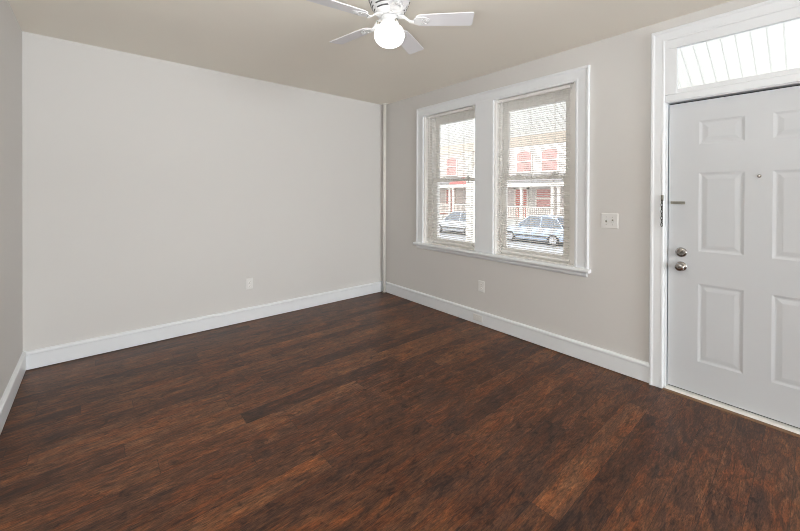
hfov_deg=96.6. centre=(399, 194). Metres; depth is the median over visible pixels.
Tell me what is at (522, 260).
trim
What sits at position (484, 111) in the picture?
trim
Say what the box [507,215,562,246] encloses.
parked car
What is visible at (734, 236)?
door
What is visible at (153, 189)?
wall
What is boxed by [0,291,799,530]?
floor
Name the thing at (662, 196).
chain
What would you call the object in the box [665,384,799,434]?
trim
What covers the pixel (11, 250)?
wall
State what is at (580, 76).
trim
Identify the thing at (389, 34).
ceiling fan
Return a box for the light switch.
[601,213,617,228]
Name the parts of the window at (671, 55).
frame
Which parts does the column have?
porch post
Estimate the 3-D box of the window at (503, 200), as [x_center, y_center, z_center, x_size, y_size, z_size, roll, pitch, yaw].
[1.322,-0.178,3.428,0.240,1.615,0.820,0,0,-40]
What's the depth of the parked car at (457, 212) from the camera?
23.80 m
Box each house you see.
[439,153,462,218]
[449,152,510,215]
[507,142,565,225]
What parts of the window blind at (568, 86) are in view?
ladder cord, ladder cord, rail, ladder cord, lift cord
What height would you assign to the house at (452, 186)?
7.220 m
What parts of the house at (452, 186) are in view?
porch post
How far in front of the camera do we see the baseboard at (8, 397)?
2.33 m
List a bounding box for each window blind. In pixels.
[426,106,474,246]
[497,84,571,261]
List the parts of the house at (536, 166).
porch post, door, door frame, railing, porch post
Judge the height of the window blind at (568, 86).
1.547 m
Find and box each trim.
[413,242,590,273]
[416,65,589,268]
[475,99,493,253]
[649,0,799,387]
[662,388,799,437]
[663,6,799,387]
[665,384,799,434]
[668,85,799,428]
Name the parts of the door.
knob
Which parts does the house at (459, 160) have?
porch post, door frame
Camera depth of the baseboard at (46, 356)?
3.44 m
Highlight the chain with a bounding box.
[660,195,663,226]
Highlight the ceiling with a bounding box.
[8,0,732,104]
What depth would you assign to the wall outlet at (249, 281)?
3.87 m
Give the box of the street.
[439,230,562,253]
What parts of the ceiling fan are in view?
blade, blade, globe, blade, blade, blade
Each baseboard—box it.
[0,352,26,433]
[24,281,382,369]
[386,282,648,382]
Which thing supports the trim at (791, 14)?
attached to the wall at (608, 308)
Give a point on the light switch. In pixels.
(608, 220)
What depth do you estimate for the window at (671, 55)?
2.48 m
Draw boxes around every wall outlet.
[246,278,252,289]
[478,280,483,292]
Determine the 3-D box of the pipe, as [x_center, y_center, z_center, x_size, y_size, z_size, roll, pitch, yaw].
[-0.216,0.052,4.979,0.074,2.639,0.074,0,0,-40]
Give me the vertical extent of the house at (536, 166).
7.220 m
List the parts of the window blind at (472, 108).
ladder cord, ladder cord, rail, ladder cord, lift cord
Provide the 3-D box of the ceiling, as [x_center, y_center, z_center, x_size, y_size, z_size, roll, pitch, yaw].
[2.027,-1.309,-0.243,3.885,0.150,11.240,0,0,-40]
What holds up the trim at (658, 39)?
attached to the wall at (608, 308)
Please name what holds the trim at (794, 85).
attached to the wall at (608, 308)
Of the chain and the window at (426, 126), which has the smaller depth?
the chain
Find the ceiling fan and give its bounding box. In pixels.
[307,0,473,53]
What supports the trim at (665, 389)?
attached to the wall at (608, 308)
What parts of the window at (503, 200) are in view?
sash, sash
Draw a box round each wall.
[0,0,22,399]
[22,31,382,351]
[386,0,767,362]
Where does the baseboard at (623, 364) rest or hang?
attached to the wall at (608, 308)
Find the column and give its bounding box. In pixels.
[553,179,563,216]
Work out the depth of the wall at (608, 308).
2.95 m
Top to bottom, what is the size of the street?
0.150 m
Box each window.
[424,105,474,250]
[494,82,574,265]
[665,21,799,95]
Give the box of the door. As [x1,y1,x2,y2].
[667,86,799,427]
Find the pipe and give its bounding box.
[382,103,386,292]
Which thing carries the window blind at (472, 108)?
attached to the window at (426, 126)
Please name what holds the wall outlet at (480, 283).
attached to the wall at (608, 308)
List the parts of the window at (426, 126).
sash, sash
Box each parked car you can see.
[439,211,465,234]
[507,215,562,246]
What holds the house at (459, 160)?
on the sidewalk

